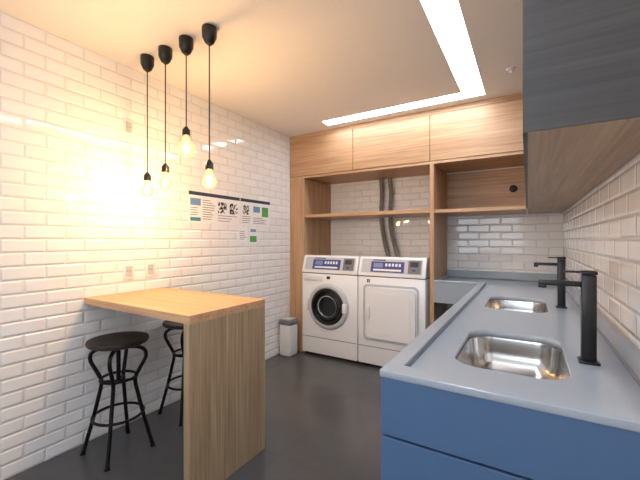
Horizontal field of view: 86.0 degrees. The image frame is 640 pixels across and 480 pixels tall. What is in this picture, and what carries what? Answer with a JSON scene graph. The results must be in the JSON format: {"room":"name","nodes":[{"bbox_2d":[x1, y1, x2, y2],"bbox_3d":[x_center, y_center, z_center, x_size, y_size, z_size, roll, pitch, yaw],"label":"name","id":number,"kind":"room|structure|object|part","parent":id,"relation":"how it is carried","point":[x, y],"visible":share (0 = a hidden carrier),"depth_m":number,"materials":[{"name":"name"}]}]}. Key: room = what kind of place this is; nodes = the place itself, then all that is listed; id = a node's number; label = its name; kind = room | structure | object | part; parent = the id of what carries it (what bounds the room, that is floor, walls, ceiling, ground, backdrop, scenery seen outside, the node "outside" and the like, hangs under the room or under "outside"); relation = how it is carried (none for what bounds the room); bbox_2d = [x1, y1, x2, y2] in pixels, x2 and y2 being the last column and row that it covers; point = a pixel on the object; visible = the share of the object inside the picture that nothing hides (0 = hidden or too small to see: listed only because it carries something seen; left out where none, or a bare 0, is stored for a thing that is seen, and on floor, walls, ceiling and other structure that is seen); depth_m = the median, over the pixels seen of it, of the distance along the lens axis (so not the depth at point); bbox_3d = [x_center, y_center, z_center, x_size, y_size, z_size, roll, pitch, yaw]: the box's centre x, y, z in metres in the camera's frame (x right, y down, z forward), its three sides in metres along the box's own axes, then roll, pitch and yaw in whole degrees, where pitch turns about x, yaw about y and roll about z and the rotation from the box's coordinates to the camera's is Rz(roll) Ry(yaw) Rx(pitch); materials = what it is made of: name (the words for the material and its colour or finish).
{"room":"laundry","nodes":[
{"label":"laundry","id":0,"kind":"room"},
{"bbox_2d":[0,12,290,479],"bbox_3d":[-1.643,0.035,1.959,0.100,2.470,6.250,0,0,31],"label":"wall","id":1,"kind":"structure","parent":0,"point":[74,209],"depth_m":2.20,"materials":[{"name":"tile"}]},
{"bbox_2d":[123,262,133,279],"bbox_3d":[-1.325,0.215,2.375,0.012,0.120,0.074,0,0,31],"label":"wall outlet","id":2,"kind":"object","parent":1,"relation":"attached to","point":[128,267],"visible":1,"depth_m":2.37,"materials":[{"name":"white plastic"}]},
{"bbox_2d":[123,117,133,136],"bbox_3d":[-1.325,-0.780,2.375,0.012,0.120,0.074,0,0,31],"label":"wall switch","id":3,"kind":"object","parent":1,"relation":"attached to","point":[128,124],"visible":1,"depth_m":2.37,"materials":[{"name":"white plastic"}]},
{"bbox_2d":[145,261,154,277],"bbox_3d":[-1.242,0.213,2.512,0.012,0.120,0.074,0,0,31],"label":"wall outlet","id":4,"kind":"object","parent":1,"relation":"attached to","point":[149,265],"visible":1,"depth_m":2.50,"materials":[{"name":"white plastic"}]},
{"bbox_2d":[189,190,239,224],"bbox_3d":[-0.922,-0.273,3.049,0.004,0.265,0.580,0,0,31],"label":"poster","id":5,"kind":"object","parent":1,"relation":"attached to","point":[204,208],"visible":1,"depth_m":3.02,"materials":[{"name":"paper"}]},
{"bbox_2d":[238,226,247,241],"bbox_3d":[-0.749,-0.055,3.335,0.004,0.150,0.130,0,0,31],"label":"notice sheet","id":6,"kind":"object","parent":1,"relation":"attached to","point":[242,231],"visible":1,"depth_m":3.33,"materials":[{"name":"paper"}]},
{"bbox_2d":[249,227,256,243],"bbox_3d":[-0.674,-0.048,3.459,0.003,0.165,0.120,0,0,31],"label":"leaflet","id":7,"kind":"object","parent":1,"relation":"attached to","point":[252,230],"visible":1,"depth_m":3.45,"materials":[{"name":"paper"}]},
{"bbox_2d":[240,198,269,226],"bbox_3d":[-0.653,-0.273,3.494,0.004,0.265,0.440,0,0,31],"label":"poster","id":8,"kind":"object","parent":1,"relation":"attached to","point":[252,212],"visible":1,"depth_m":3.47,"materials":[{"name":"paper"}]},
{"bbox_2d":[5,351,382,479],"bbox_3d":[-0.468,1.320,1.248,2.847,0.100,6.250,0,0,31],"label":"floor","id":9,"kind":"structure","parent":0,"point":[323,412],"depth_m":2.19,"materials":[{"name":"grey concrete"}]},
{"bbox_2d":[80,331,154,471],"bbox_3d":[-1.220,0.932,2.078,0.336,0.676,0.336,0,0,31],"label":"bar stool","id":10,"kind":"object","parent":9,"relation":"on","point":[115,342],"visible":1,"depth_m":2.04,"materials":[{"name":"black metal"}]},
{"bbox_3d":[-1.327,0.952,2.051,0.180,0.626,0.022,0,0,-14],"label":"leg","id":11,"kind":"part","parent":10,"relation":"part of","materials":[{"name":"black metal"}]},
{"bbox_3d":[-1.194,0.952,1.971,0.022,0.626,0.180,0,0,-14],"label":"leg","id":12,"kind":"part","parent":10,"relation":"part of","materials":[{"name":"black metal"}]},
{"bbox_3d":[-1.220,0.611,2.078,0.336,0.034,0.336,0,0,31],"label":"seat","id":13,"kind":"part","parent":10,"relation":"part of","materials":[{"name":"brown wood"}]},
{"bbox_3d":[-1.246,0.952,2.184,0.022,0.626,0.180,0,0,-14],"label":"leg","id":14,"kind":"part","parent":10,"relation":"part of","materials":[{"name":"black metal"}]},
{"bbox_3d":[-1.113,0.952,2.104,0.180,0.626,0.022,0,0,-14],"label":"leg","id":15,"kind":"part","parent":10,"relation":"part of","materials":[{"name":"black metal"}]},
{"bbox_2d":[158,320,183,425],"bbox_3d":[-0.985,0.932,2.543,0.336,0.676,0.336,0,0,31],"label":"bar stool","id":16,"kind":"object","parent":9,"relation":"on","point":[170,325],"visible":0.45,"depth_m":2.44,"materials":[{"name":"black metal"}]},
{"bbox_3d":[-1.094,0.952,2.526,0.180,0.626,0.022,0,0,-9],"label":"leg","id":17,"kind":"part","parent":16,"relation":"part of","materials":[{"name":"black metal"}]},
{"bbox_3d":[-0.985,0.611,2.543,0.336,0.034,0.336,0,0,31],"label":"seat","id":18,"kind":"part","parent":16,"relation":"part of","materials":[{"name":"brown wood"}]},
{"bbox_3d":[-0.968,0.952,2.434,0.022,0.626,0.180,0,0,-9],"label":"leg","id":19,"kind":"part","parent":16,"relation":"part of","materials":[{"name":"black metal"}]},
{"bbox_2d":[84,287,264,479],"bbox_3d":[-0.904,0.815,2.118,0.998,0.910,0.547,0,0,31],"label":"bar table","id":20,"kind":"object","parent":9,"relation":"on","point":[224,335],"visible":1,"depth_m":1.84,"materials":[{"name":"brown wood"}]},
{"bbox_3d":[-0.496,0.836,1.871,0.044,0.868,0.547,0,0,31],"label":"leg panel","id":21,"kind":"part","parent":20,"relation":"part of","materials":[{"name":"brown wood"}]},
{"bbox_2d":[279,316,297,356],"bbox_3d":[-0.349,1.067,3.806,0.160,0.405,0.160,0,0,31],"label":"trash bin","id":22,"kind":"object","parent":9,"relation":"on","point":[288,326],"visible":1,"depth_m":3.74,"materials":[{"name":"plastic"}]},
{"bbox_3d":[-0.349,0.902,3.806,0.160,0.055,0.160,0,0,31],"label":"lid","id":23,"kind":"part","parent":22,"relation":"part of","materials":[{"name":"grey plastic"}]},
{"bbox_2d":[302,255,360,362],"bbox_3d":[0.218,0.720,3.887,0.676,1.100,0.605,0,0,31],"label":"washing machine","id":24,"kind":"object","parent":9,"relation":"on","point":[330,282],"visible":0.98,"depth_m":3.65,"materials":[{"name":"white metal"}]},
{"bbox_3d":[-0.072,0.415,3.771,0.240,0.070,0.008,0,0,31],"label":"detergent drawer","id":25,"kind":"part","parent":24,"relation":"part of","materials":[{"name":"white plastic"}]},
{"bbox_3d":[0.069,0.265,3.705,0.338,0.103,0.037,0,0,31],"label":"control panel","id":26,"kind":"part","parent":24,"relation":"part of","materials":[{"name":"blue plastic"}]},
{"bbox_3d":[0.080,0.710,3.660,0.316,0.316,0.020,0,0,31],"label":"door glass","id":27,"kind":"part","parent":24,"relation":"part of","materials":[{"name":"black glass"}]},
{"bbox_3d":[0.081,0.710,3.660,0.492,0.492,0.034,0,0,31],"label":"door frame","id":28,"kind":"part","parent":24,"relation":"part of","materials":[{"name":"grey plastic"}]},
{"bbox_3d":[0.100,0.257,3.693,0.608,0.133,0.047,0,0,31],"label":"console plate","id":29,"kind":"part","parent":24,"relation":"part of","materials":[{"name":"grey plastic"}]},
{"bbox_3d":[0.252,0.710,3.533,0.045,0.100,0.035,0,0,31],"label":"door handle","id":30,"kind":"part","parent":24,"relation":"part of","materials":[{"name":"white plastic"}]},
{"bbox_2d":[358,256,429,365],"bbox_3d":[0.808,0.720,3.535,0.676,1.100,0.595,0,0,31],"label":"dryer","id":31,"kind":"object","parent":9,"relation":"on","point":[394,292],"visible":0.88,"depth_m":3.31,"materials":[{"name":"white metal"}]},
{"bbox_3d":[0.474,0.720,3.404,0.035,0.120,0.025,0,0,31],"label":"door handle","id":32,"kind":"part","parent":31,"relation":"part of","materials":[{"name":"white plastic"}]},
{"bbox_3d":[0.656,0.265,3.349,0.338,0.103,0.037,0,0,31],"label":"control panel","id":33,"kind":"part","parent":31,"relation":"part of","materials":[{"name":"plastic"}]},
{"bbox_3d":[0.664,0.720,3.297,0.400,0.400,0.004,0,0,31],"label":"door panel","id":34,"kind":"part","parent":31,"relation":"part of","materials":[{"name":"white metal"}]},
{"bbox_3d":[0.671,0.720,3.309,0.500,0.500,0.024,0,0,31],"label":"door","id":35,"kind":"part","parent":31,"relation":"part of","materials":[{"name":"white metal"}]},
{"bbox_3d":[0.688,0.257,3.337,0.608,0.133,0.047,0,0,31],"label":"console plate","id":36,"kind":"part","parent":31,"relation":"part of","materials":[{"name":"grey plastic"}]},
{"bbox_2d":[290,164,525,351],"bbox_3d":[0.816,0.285,3.647,2.358,1.970,0.615,0,0,31],"label":"shelving unit","id":37,"kind":"object","parent":9,"relation":"on","point":[501,191],"visible":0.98,"depth_m":3.57,"materials":[{"name":"brown wood"}]},
{"bbox_3d":[0.578,-0.273,3.797,1.395,0.035,0.605,0,0,31],"label":"shelf","id":38,"kind":"part","parent":37,"relation":"part of","materials":[{"name":"brown wood"}]},
{"bbox_2d":[290,92,523,184],"bbox_3d":[0.815,-0.950,3.645,2.358,0.500,0.619,0,0,31],"label":"upper cabinet","id":39,"kind":"object","parent":37,"relation":"on","point":[485,134],"visible":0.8,"depth_m":3.27,"materials":[{"name":"brown wood"}]},
{"bbox_3d":[-0.001,-0.940,3.791,0.806,0.422,0.022,0,0,31],"label":"door","id":40,"kind":"part","parent":39,"relation":"part of","materials":[{"name":"brown wood"}]},
{"bbox_3d":[0.683,-0.940,3.377,0.780,0.422,0.022,0,0,31],"label":"door","id":41,"kind":"part","parent":39,"relation":"part of","materials":[{"name":"brown wood"}]},
{"bbox_3d":[1.344,-0.940,2.976,0.754,0.422,0.022,0,0,31],"label":"door","id":42,"kind":"part","parent":39,"relation":"part of","materials":[{"name":"brown wood"}]},
{"bbox_3d":[1.518,-0.265,3.228,0.723,0.030,0.605,0,0,31],"label":"shelf","id":43,"kind":"part","parent":37,"relation":"part of","materials":[{"name":"brown wood"}]},
{"bbox_3d":[1.671,-0.491,3.479,0.723,0.418,0.015,0,0,31],"label":"panel","id":44,"kind":"part","parent":37,"relation":"part of","materials":[{"name":"brown wood"}]},
{"bbox_2d":[380,269,639,479],"bbox_3d":[1.038,0.792,2.157,1.011,0.955,2.933,0,0,31],"label":"base cabinet","id":45,"kind":"object","parent":9,"relation":"on","point":[443,417],"depth_m":0.91,"materials":[{"name":"blue laminate"}]},
{"bbox_2d":[457,336,568,379],"bbox_3d":[0.681,0.485,1.224,0.344,0.135,0.524,0,0,31],"label":"sink","id":46,"kind":"object","parent":45,"relation":"in","point":[525,358],"visible":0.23,"depth_m":1.41,"materials":[{"name":"silver metal"}]},
{"bbox_2d":[486,300,546,312],"bbox_3d":[1.211,0.485,2.119,0.344,0.135,0.554,0,0,31],"label":"sink","id":47,"kind":"object","parent":45,"relation":"in","point":[522,306],"visible":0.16,"depth_m":2.33,"materials":[{"name":"silver metal"}]},
{"bbox_2d":[410,277,639,410],"bbox_3d":[1.045,0.404,2.168,1.011,0.026,2.907,0,0,31],"label":"countertop","id":48,"kind":"structure","parent":45,"relation":"on","point":[610,383],"depth_m":1.32,"materials":[{"name":"grey stone"}]},
{"bbox_2d":[534,257,566,308],"bbox_3d":[1.349,0.244,2.012,0.162,0.292,0.054,0,0,31],"label":"sink faucet","id":49,"kind":"object","parent":45,"relation":"on","point":[561,262],"visible":0.98,"depth_m":1.97,"materials":[{"name":"black metal"}]},
{"bbox_3d":[1.330,0.142,2.024,0.117,0.016,0.026,0,0,31],"label":"spout","id":50,"kind":"part","parent":49,"relation":"part of","materials":[{"name":"black metal"}]},
{"bbox_2d":[538,270,600,365],"bbox_3d":[0.811,0.244,1.122,0.162,0.292,0.054,0,0,31],"label":"sink faucet","id":51,"kind":"object","parent":45,"relation":"on","point":[587,283],"visible":1,"depth_m":1.08,"materials":[{"name":"black metal"}]},
{"bbox_3d":[0.791,0.142,1.134,0.117,0.016,0.026,0,0,31],"label":"spout","id":52,"kind":"part","parent":51,"relation":"part of","materials":[{"name":"black metal"}]},
{"bbox_3d":[0.823,0.103,1.115,0.050,0.006,0.020,0,0,31],"label":"lever","id":53,"kind":"part","parent":51,"relation":"part of","materials":[{"name":"black metal"}]},
{"bbox_3d":[0.857,0.386,1.094,0.054,0.008,0.054,0,0,31],"label":"plate","id":54,"kind":"part","parent":51,"relation":"part of","materials":[{"name":"black metal"}]},
{"bbox_2d":[0,0,522,136],"bbox_3d":[-0.468,-1.240,1.248,2.847,0.080,6.250,0,0,31],"label":"ceiling","id":55,"kind":"structure","parent":0,"point":[286,67],"depth_m":2.15,"materials":[{"name":"paint"}]},
{"bbox_2d":[140,53,153,196],"bbox_3d":[-1.130,-0.741,2.245,0.084,0.918,0.084,0,0,31],"label":"pendant lamp","id":56,"kind":"object","parent":55,"relation":"hanging from","point":[146,60],"visible":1,"depth_m":2.24,"materials":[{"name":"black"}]},
{"bbox_2d":[143,172,150,180],"bbox_3d":[-1.130,-0.415,2.245,0.046,0.055,0.046,0,0,31],"label":"socket","id":57,"kind":"object","parent":56,"relation":"attached to","point":[147,177],"depth_m":2.23,"materials":[{"name":"black plastic"}]},
{"bbox_3d":[-1.130,-0.774,2.245,0.007,0.672,0.007,0,0,31],"label":"cord","id":58,"kind":"part","parent":56,"relation":"part of","materials":[{"name":"black rubber"}]},
{"bbox_3d":[-1.130,-0.335,2.245,0.076,0.106,0.076,0,0,31],"label":"bulb","id":59,"kind":"part","parent":56,"relation":"part of","materials":[{"name":"clear glass"}]},
{"bbox_2d":[158,45,172,188],"bbox_3d":[-0.968,-0.758,2.147,0.084,0.883,0.084,0,0,31],"label":"pendant lamp","id":60,"kind":"object","parent":55,"relation":"hanging from","point":[165,52],"visible":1,"depth_m":2.14,"materials":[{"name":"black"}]},
{"bbox_2d":[161,163,168,172],"bbox_3d":[-0.968,-0.451,2.147,0.046,0.055,0.046,0,0,31],"label":"socket","id":61,"kind":"object","parent":60,"relation":"attached to","point":[165,168],"depth_m":2.13,"materials":[{"name":"black plastic"}]},
{"bbox_3d":[-0.968,-0.791,2.147,0.007,0.637,0.007,0,0,31],"label":"cord","id":62,"kind":"part","parent":60,"relation":"part of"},
{"bbox_3d":[-0.968,-0.370,2.147,0.076,0.106,0.076,0,0,31],"label":"bulb","id":63,"kind":"part","parent":60,"relation":"part of","materials":[{"name":"clear glass"}]},
{"bbox_2d":[177,35,194,157],"bbox_3d":[-0.797,-0.845,2.043,0.100,0.710,0.100,0,0,31],"label":"pendant lamp","id":64,"kind":"object","parent":55,"relation":"hanging from","point":[186,42],"visible":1,"depth_m":2.04,"materials":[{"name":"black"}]},
{"bbox_2d":[182,126,189,136],"bbox_3d":[-0.797,-0.647,2.043,0.046,0.055,0.046,0,0,31],"label":"socket","id":65,"kind":"object","parent":64,"relation":"attached to","point":[185,131],"depth_m":2.03,"materials":[{"name":"black plastic"}]},
{"bbox_3d":[-0.797,-0.555,2.043,0.100,0.130,0.100,0,0,31],"label":"bulb","id":66,"kind":"part","parent":64,"relation":"part of","materials":[{"name":"clear glass"}]},
{"bbox_3d":[-0.797,-0.890,2.043,0.007,0.440,0.007,0,0,31],"label":"cord","id":67,"kind":"part","parent":64,"relation":"part of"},
{"bbox_2d":[202,23,216,187],"bbox_3d":[-0.626,-0.746,1.940,0.084,0.908,0.084,0,0,31],"label":"pendant lamp","id":68,"kind":"object","parent":55,"relation":"hanging from","point":[209,31],"visible":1,"depth_m":1.93,"materials":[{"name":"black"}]},
{"bbox_3d":[-0.626,-0.345,1.940,0.076,0.106,0.076,0,0,31],"label":"bulb","id":69,"kind":"part","parent":68,"relation":"part of","materials":[{"name":"clear glass"}]},
{"bbox_2d":[205,160,213,169],"bbox_3d":[-0.626,-0.425,1.940,0.046,0.055,0.046,0,0,31],"label":"socket","id":70,"kind":"object","parent":68,"relation":"attached to","point":[209,164],"depth_m":1.92,"materials":[{"name":"black plastic"}]},
{"bbox_3d":[-0.626,-0.779,1.940,0.007,0.662,0.007,0,0,31],"label":"cord","id":71,"kind":"part","parent":68,"relation":"part of","materials":[{"name":"black rubber"}]},
{"bbox_2d":[323,0,484,124],"bbox_3d":[-0.394,-1.221,1.376,1.500,0.018,4.345,0,0,31],"label":"recessed light","id":72,"kind":"object","parent":55,"relation":"in","point":[445,17],"visible":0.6,"depth_m":2.24,"materials":[{"name":"white plastic"}]},
{"bbox_2d":[506,67,515,74],"bbox_3d":[1.339,-1.182,2.404,0.060,0.036,0.060,0,0,31],"label":"sprinkler","id":73,"kind":"object","parent":55,"relation":"attached to","point":[510,69],"depth_m":2.39,"materials":[{"name":"white metal"}]},
{"bbox_2d":[330,166,562,309],"bbox_3d":[1.125,0.035,3.878,2.647,2.470,0.100,0,0,31],"label":"wall","id":74,"kind":"structure","parent":0,"point":[514,242],"depth_m":3.66,"materials":[{"name":"tile"}]},
{"bbox_2d":[379,178,399,256],"bbox_3d":[0.813,-0.194,3.950,0.285,1.041,0.056,0,0,31],"label":"duct","id":75,"kind":"object","parent":74,"relation":"attached to","point":[381,182],"visible":0.78,"depth_m":3.94,"materials":[{"name":"metal"}]},
{"bbox_2d":[563,154,639,348],"bbox_3d":[0.707,0.035,0.536,0.100,2.470,6.250,0,0,31],"label":"wall","id":76,"kind":"structure","parent":0,"point":[601,230],"depth_m":1.29,"materials":[{"name":"tile"}]},
{"bbox_2d":[523,0,639,213],"bbox_3d":[1.354,-0.725,1.979,0.287,0.950,2.912,0,0,31],"label":"upper cabinet","id":77,"kind":"object","parent":76,"relation":"attached to","point":[581,58],"visible":1,"depth_m":0.78,"materials":[{"name":"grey wood"}]},
{"bbox_3d":[0.644,-0.724,1.065,0.018,0.944,0.562,0,0,31],"label":"door","id":78,"kind":"part","parent":77,"relation":"part of","materials":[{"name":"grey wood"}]},
{"bbox_3d":[0.937,-0.724,1.549,0.018,0.944,0.562,0,0,31],"label":"door","id":79,"kind":"part","parent":77,"relation":"part of","materials":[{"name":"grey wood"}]},
{"bbox_3d":[0.606,-0.726,0.743,0.287,0.948,0.022,0,0,31],"label":"panel","id":80,"kind":"part","parent":77,"relation":"part of","materials":[{"name":"grey wood"}]},
{"bbox_3d":[1.360,-0.260,1.978,0.277,0.020,2.908,0,0,31],"label":"panel","id":81,"kind":"part","parent":77,"relation":"part of","materials":[{"name":"brown wood"}]}
]}

